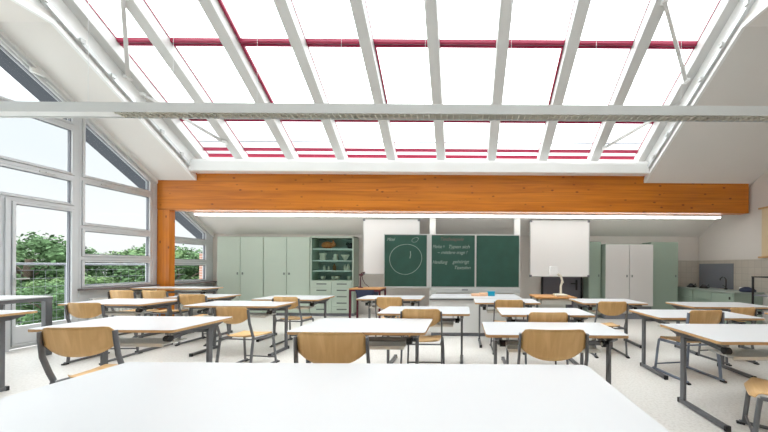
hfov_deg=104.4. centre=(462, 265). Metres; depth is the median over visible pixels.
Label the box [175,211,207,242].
window
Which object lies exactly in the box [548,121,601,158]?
window
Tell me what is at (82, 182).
window
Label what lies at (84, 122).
window
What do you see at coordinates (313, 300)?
table
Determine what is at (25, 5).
trim
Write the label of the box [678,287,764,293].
countertop
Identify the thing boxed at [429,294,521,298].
countertop
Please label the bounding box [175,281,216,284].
trim
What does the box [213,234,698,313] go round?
wall
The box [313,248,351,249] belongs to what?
shelf
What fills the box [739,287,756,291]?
cloth bundle
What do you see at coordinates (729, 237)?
wall
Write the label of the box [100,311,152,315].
shelf
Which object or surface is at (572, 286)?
door
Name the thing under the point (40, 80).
window
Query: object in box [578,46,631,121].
window
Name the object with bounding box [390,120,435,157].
window
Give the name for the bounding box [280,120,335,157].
window
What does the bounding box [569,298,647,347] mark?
table
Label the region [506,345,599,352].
shelf
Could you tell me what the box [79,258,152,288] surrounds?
window
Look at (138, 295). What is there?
grille
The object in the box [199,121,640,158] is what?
window
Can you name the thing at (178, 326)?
table
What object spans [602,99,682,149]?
brace
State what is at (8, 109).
ceiling beam
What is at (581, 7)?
rafter
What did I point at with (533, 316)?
chair
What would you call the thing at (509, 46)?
window
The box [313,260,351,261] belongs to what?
shelf
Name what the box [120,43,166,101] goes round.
window
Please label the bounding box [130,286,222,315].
table
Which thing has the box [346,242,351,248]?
model
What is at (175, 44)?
window
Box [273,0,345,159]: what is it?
rafter
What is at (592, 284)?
tall cabinet
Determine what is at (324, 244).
model
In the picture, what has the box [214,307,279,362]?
chair
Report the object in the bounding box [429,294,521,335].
bench
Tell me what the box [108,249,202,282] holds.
tree
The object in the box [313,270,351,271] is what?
shelf
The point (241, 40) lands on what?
window
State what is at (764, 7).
trim
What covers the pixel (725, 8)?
rafter
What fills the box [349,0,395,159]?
rafter
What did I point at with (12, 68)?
roof overhang
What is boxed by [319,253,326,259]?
jar
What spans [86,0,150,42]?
window
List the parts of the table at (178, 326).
leg, adjusting knob, arm, leg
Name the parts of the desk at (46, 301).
leg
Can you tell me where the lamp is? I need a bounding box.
[193,212,721,218]
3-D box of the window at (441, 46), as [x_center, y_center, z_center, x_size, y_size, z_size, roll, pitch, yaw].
[0.081,-3.365,5.424,0.949,0.786,1.048,0,0,0]
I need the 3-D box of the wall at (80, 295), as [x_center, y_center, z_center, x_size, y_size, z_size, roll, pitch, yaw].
[-6.953,-1.153,2.750,0.120,4.902,10.700,0,0,0]
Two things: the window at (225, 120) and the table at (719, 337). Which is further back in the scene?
the window at (225, 120)
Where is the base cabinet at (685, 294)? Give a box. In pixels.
[678,287,764,323]
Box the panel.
[699,263,733,288]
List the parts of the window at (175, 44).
frame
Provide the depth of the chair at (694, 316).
3.41 m
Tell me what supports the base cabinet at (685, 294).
on the floor
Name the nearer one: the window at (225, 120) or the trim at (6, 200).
the trim at (6, 200)
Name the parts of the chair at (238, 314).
leg, backrest, leg, seat, leg, seat rail, leg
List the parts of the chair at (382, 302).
backrest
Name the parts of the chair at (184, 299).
backrest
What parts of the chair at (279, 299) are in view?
leg, backrest, seat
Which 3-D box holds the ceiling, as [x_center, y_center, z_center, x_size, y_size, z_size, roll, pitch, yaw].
[-0.186,-2.205,2.725,13.440,2.855,10.750,0,0,0]
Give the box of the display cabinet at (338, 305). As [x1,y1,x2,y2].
[310,236,358,315]
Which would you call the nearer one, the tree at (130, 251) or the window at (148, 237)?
the window at (148, 237)
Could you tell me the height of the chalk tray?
0.100 m
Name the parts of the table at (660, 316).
leg, arm, cross rail, leg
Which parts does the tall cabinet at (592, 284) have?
door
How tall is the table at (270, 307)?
0.745 m
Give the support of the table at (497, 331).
on the floor
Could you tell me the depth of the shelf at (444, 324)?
3.71 m
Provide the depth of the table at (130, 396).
1.27 m
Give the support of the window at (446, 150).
attached to the rafter at (504, 15)
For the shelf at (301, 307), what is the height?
0.030 m
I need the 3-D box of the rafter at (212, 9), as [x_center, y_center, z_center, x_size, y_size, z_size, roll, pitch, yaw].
[-3.854,-4.251,4.090,0.190,3.807,4.940,0,0,0]
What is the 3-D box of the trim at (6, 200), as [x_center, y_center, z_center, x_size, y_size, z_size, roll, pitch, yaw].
[-6.941,0.133,4.380,0.120,2.330,0.040,0,0,0]
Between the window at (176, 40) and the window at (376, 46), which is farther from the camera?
the window at (376, 46)
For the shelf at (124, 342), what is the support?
attached to the table at (178, 326)
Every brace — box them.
[120,0,132,80]
[139,92,227,143]
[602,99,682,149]
[660,0,689,83]
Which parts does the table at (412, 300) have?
leg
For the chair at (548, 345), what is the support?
on the floor
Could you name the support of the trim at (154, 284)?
attached to the wall at (80, 295)
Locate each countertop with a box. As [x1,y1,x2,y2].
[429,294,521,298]
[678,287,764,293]
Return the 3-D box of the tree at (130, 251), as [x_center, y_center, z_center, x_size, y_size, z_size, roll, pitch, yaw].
[-26.797,1.622,25.265,6.592,7.124,6.964,0,0,-41]
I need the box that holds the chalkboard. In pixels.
[384,217,519,305]
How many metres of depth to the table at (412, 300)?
5.42 m
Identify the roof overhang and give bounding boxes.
[0,49,202,238]
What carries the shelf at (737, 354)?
attached to the table at (719, 337)
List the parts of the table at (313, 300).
cross rail, leg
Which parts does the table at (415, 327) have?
cross rail, adjusting knob, leg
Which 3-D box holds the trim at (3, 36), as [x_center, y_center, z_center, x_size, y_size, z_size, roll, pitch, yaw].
[-6.922,-2.201,5.450,0.130,2.805,5.100,0,0,0]
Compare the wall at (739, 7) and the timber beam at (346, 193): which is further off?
the timber beam at (346, 193)
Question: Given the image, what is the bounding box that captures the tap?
[720,277,727,289]
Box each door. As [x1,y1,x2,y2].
[9,198,76,349]
[541,277,582,309]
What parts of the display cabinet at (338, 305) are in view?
drawer, drawer, drawer, drawer, drawer, panel, drawer, drawer, drawer, drawer, drawer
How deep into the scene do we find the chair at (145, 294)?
5.25 m
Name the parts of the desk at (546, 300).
modesty panel, drawer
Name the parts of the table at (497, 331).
leg, adjusting knob, cross rail, adjusting knob, leg, arm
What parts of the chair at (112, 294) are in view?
backrest, seat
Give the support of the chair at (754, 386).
on the floor
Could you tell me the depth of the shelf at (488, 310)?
4.83 m
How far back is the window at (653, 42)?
4.85 m
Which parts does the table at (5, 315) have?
leg, arm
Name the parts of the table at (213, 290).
cross rail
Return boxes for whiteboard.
[363,219,419,274]
[529,220,589,276]
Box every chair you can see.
[37,326,123,383]
[61,303,142,364]
[108,290,160,337]
[138,290,188,337]
[175,294,231,345]
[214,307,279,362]
[270,297,313,346]
[293,332,369,362]
[375,297,408,336]
[400,309,444,363]
[490,300,524,354]
[517,329,588,365]
[525,312,569,364]
[591,301,629,357]
[652,310,726,384]
[697,307,759,365]
[736,377,767,431]
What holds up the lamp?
attached to the timber beam at (346, 193)
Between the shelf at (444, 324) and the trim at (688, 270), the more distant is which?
the trim at (688, 270)
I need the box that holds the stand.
[358,272,368,287]
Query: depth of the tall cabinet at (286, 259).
7.60 m
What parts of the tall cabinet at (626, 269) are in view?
door, door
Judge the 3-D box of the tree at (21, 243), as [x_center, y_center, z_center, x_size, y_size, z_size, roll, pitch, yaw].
[-36.121,1.453,23.333,7.183,7.349,6.800,0,0,-9]
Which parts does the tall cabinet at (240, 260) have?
door, door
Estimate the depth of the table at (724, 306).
4.66 m
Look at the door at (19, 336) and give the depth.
4.66 m
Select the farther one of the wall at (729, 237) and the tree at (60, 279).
the tree at (60, 279)
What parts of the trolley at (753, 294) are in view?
post, frame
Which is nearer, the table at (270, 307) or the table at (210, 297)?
the table at (270, 307)
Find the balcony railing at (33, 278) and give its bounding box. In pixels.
[16,263,176,322]
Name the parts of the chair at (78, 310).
backrest, leg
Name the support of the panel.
attached to the wall at (729, 237)
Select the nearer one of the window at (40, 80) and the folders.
the window at (40, 80)
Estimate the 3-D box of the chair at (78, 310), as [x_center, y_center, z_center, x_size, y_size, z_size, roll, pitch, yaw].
[-5.053,0.897,4.088,0.495,0.825,0.540,0,0,-4]
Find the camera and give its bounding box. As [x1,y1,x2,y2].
[549,266,567,296]
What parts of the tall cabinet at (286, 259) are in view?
door, door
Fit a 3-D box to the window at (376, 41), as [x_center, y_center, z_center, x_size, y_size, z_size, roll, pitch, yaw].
[-1.040,-4.133,4.359,0.919,0.808,1.078,0,0,0]
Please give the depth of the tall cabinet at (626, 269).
7.40 m
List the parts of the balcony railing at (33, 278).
rail post, rail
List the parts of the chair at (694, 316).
leg, seat rail, seat, leg, backrest, leg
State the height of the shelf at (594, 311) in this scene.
0.030 m
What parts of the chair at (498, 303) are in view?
backrest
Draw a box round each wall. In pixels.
[30,0,195,173]
[76,118,212,321]
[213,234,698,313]
[645,0,763,168]
[699,169,767,323]
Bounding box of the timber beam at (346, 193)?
[157,173,748,214]
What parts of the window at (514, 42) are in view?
drip rail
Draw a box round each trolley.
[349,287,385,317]
[751,276,767,323]
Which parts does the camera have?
arm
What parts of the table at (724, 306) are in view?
arm, cross rail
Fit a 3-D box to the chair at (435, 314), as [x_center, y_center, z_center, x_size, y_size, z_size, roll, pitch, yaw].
[-0.479,0.911,3.546,0.510,0.851,0.557,0,0,0]
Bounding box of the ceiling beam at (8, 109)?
[0,0,767,121]
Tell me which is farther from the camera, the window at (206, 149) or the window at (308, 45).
the window at (206, 149)
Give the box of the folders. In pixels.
[471,292,487,295]
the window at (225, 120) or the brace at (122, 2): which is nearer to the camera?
the brace at (122, 2)
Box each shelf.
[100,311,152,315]
[113,338,186,346]
[203,313,275,317]
[293,306,315,308]
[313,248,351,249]
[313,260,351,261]
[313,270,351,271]
[369,341,406,349]
[431,322,453,326]
[486,309,497,312]
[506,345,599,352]
[587,310,631,313]
[708,349,767,360]
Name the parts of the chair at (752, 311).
backrest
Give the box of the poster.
[758,206,767,257]
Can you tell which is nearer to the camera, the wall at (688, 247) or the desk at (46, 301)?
the desk at (46, 301)
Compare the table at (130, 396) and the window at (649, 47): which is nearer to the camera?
the table at (130, 396)
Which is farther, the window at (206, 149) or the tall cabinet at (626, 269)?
the tall cabinet at (626, 269)
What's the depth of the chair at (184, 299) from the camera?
4.77 m
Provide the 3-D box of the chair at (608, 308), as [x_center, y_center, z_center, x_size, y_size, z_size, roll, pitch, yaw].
[2.201,0.937,4.511,0.500,0.834,0.545,0,0,0]
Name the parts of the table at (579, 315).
leg, cross rail, leg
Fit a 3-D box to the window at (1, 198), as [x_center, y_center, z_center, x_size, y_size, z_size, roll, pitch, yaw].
[-6.941,0.123,3.630,0.100,2.310,1.460,0,0,0]
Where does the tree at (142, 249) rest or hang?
on the ground
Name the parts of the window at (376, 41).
drip rail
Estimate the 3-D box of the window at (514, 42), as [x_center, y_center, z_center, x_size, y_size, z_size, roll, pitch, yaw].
[1.230,-4.119,4.359,0.959,0.808,1.078,0,0,0]
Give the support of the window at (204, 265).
in the wall at (80, 295)
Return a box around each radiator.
[88,294,153,319]
[177,290,211,315]
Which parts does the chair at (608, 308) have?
seat, backrest, leg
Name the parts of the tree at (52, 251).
crown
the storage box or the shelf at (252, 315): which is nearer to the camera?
the shelf at (252, 315)
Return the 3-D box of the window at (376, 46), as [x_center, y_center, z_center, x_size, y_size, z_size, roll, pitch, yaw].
[-1.044,-3.372,5.424,0.919,0.786,1.048,0,0,0]
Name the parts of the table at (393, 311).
leg, cross rail, leg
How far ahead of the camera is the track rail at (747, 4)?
4.73 m
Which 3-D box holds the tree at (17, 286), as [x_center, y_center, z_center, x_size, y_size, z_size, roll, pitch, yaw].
[-28.760,2.939,16.749,3.886,4.461,4.357,0,0,-17]
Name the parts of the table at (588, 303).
leg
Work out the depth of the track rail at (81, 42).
4.78 m
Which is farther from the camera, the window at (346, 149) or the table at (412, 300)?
the window at (346, 149)
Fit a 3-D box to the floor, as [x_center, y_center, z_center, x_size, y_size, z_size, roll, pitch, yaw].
[-0.209,1.439,2.700,14.000,0.200,11.200,0,0,0]
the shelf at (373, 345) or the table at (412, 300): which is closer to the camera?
the shelf at (373, 345)
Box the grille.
[89,294,139,299]
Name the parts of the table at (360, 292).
leg, leg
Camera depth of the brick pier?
8.40 m
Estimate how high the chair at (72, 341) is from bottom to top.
0.877 m
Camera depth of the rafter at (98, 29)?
5.00 m
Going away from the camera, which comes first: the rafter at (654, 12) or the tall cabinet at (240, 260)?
the rafter at (654, 12)
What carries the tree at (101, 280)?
on the ground
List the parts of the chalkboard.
panel frame, board panel, board panel, panel frame, board panel, panel frame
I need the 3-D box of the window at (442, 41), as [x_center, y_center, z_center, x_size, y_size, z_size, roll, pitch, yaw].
[0.085,-4.126,4.359,0.949,0.808,1.078,0,0,0]
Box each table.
[0,310,36,391]
[0,362,668,431]
[28,316,231,365]
[58,298,176,351]
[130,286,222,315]
[164,294,240,336]
[183,301,295,356]
[251,295,334,341]
[287,318,432,363]
[356,295,424,335]
[377,306,469,363]
[474,298,539,347]
[482,322,628,383]
[496,307,594,364]
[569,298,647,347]
[629,309,764,379]
[660,324,767,431]
[665,302,767,354]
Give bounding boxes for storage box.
[487,291,494,295]
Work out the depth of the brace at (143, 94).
5.84 m
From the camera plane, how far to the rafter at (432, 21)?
5.00 m
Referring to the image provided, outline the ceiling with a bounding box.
[0,0,767,236]
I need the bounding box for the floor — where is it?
[0,314,767,431]
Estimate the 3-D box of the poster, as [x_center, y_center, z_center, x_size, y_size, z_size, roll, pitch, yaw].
[6.477,-0.720,5.835,0.035,1.095,1.030,0,0,0]
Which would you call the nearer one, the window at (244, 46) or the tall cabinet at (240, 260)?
the window at (244, 46)
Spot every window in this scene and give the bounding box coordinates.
[0,38,76,127]
[0,118,76,177]
[0,161,76,207]
[0,197,3,294]
[79,118,152,194]
[79,178,152,233]
[79,226,152,259]
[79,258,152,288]
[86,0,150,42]
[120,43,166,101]
[144,0,221,43]
[174,43,263,119]
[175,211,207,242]
[175,240,207,262]
[175,262,207,282]
[180,119,232,156]
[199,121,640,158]
[218,0,289,43]
[224,119,284,157]
[241,44,290,102]
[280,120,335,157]
[291,0,359,44]
[307,44,359,102]
[335,120,386,157]
[365,0,426,44]
[374,45,432,120]
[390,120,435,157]
[438,0,499,44]
[440,45,495,100]
[444,121,489,158]
[508,45,563,104]
[509,0,574,45]
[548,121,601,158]
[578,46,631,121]
[579,0,649,45]
[600,122,653,159]
[648,46,694,103]
[649,0,719,46]
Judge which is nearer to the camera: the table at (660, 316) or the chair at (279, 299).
the table at (660, 316)
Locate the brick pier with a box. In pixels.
[199,253,202,278]
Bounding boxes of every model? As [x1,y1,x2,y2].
[321,240,335,247]
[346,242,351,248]
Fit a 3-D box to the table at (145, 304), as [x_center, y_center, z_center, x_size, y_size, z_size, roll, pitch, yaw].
[-5.381,0.935,4.640,1.250,0.745,0.720,0,0,0]
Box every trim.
[0,30,213,236]
[3,197,9,351]
[11,0,196,179]
[77,284,158,290]
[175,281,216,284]
[644,1,767,182]
[678,260,698,286]
[698,259,767,292]
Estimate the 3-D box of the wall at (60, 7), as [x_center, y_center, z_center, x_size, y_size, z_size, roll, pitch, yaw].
[-6.035,-4.158,4.050,0.120,4.193,4.900,0,0,0]
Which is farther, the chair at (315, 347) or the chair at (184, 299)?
the chair at (184, 299)
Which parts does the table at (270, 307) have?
leg, cross rail, arm, leg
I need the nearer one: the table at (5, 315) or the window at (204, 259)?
the table at (5, 315)
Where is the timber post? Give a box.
[157,210,174,315]
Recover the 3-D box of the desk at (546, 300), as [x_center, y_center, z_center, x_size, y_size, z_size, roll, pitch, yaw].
[1.814,0.979,5.910,0.800,0.745,0.580,0,0,0]
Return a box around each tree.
[16,230,105,324]
[16,243,42,280]
[16,281,25,303]
[16,281,64,325]
[22,276,108,323]
[35,265,106,277]
[42,265,128,281]
[52,272,141,284]
[102,247,197,280]
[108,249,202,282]
[114,243,195,257]
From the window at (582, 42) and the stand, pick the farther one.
the stand
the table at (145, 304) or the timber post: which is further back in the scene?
the timber post
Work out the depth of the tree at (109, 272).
22.39 m
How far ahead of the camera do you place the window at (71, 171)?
5.06 m
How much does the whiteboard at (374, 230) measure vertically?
1.416 m
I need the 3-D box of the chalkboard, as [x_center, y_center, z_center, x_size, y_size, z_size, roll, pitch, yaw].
[-0.262,0.028,7.135,3.344,2.620,0.330,0,0,0]
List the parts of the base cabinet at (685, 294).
drawer, door, drawer, door, door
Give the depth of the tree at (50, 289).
16.48 m
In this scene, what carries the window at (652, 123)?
attached to the rafter at (654, 12)
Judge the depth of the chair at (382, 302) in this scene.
4.75 m
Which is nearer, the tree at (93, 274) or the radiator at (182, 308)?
the radiator at (182, 308)
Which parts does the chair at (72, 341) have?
seat rail, backrest, seat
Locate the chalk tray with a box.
[430,288,519,292]
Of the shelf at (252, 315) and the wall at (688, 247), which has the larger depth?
the wall at (688, 247)
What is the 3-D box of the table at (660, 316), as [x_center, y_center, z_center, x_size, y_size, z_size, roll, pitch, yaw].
[2.949,0.986,3.750,1.250,0.745,0.660,0,0,0]
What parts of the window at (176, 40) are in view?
drip rail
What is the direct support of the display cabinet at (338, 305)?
on the floor
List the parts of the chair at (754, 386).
leg, seat, leg, seat rail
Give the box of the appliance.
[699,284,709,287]
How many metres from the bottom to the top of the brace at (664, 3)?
0.675 m
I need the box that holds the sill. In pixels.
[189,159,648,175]
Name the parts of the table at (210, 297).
leg, arm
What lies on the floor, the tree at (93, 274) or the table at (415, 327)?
the table at (415, 327)
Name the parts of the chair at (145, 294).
backrest, seat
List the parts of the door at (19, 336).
handle, kick panel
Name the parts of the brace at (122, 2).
plate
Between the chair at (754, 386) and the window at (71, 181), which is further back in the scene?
the window at (71, 181)
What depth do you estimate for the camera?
5.81 m
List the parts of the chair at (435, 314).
leg, backrest, seat, leg, leg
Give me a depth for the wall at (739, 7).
4.82 m
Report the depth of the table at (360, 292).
6.50 m
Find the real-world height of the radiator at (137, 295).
0.700 m
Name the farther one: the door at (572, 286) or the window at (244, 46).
the door at (572, 286)
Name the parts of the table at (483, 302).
leg, cross rail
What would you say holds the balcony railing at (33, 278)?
on the balcony slab
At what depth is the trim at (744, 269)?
6.59 m
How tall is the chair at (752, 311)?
0.799 m
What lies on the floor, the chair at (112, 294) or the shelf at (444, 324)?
the chair at (112, 294)
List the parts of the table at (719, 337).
leg, arm, adjusting knob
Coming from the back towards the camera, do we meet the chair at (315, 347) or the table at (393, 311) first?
the table at (393, 311)
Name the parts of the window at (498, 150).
snow guard rail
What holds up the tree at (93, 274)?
on the ground
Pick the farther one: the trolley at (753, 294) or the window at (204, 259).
the window at (204, 259)
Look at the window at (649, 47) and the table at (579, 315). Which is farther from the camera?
the window at (649, 47)
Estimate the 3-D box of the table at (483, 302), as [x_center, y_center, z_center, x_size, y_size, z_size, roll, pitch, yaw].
[0.729,0.972,5.040,1.070,0.745,0.640,0,0,0]
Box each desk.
[0,295,52,355]
[529,294,576,319]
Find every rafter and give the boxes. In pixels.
[62,0,205,158]
[126,0,244,158]
[198,0,295,158]
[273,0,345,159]
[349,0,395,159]
[424,0,444,159]
[487,0,512,160]
[538,0,590,160]
[589,0,668,160]
[636,0,738,160]
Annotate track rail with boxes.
[39,0,189,165]
[648,0,754,167]
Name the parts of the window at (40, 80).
blind rail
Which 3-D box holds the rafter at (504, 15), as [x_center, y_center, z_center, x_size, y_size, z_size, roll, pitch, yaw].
[0.656,-4.223,4.090,0.190,3.807,4.940,0,0,0]
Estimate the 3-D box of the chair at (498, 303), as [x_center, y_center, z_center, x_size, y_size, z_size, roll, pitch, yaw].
[0.703,0.927,4.651,0.500,0.834,0.545,0,0,0]
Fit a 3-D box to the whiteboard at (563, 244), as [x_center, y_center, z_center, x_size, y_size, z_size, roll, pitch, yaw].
[2.453,-0.441,7.673,1.520,1.444,0.651,0,0,0]
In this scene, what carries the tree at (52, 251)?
on the ground
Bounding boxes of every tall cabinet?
[217,236,263,312]
[264,237,310,315]
[583,242,600,317]
[599,244,652,318]
[642,242,677,309]
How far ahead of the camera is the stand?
6.71 m
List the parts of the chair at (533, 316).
backrest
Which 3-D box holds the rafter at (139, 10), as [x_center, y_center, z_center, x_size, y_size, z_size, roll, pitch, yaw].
[-5.004,-4.258,4.090,0.190,3.807,4.940,0,0,0]
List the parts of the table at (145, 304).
cross rail, arm, leg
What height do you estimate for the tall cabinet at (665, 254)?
2.000 m
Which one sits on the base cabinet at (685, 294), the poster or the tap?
the tap
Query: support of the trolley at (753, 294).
on the floor

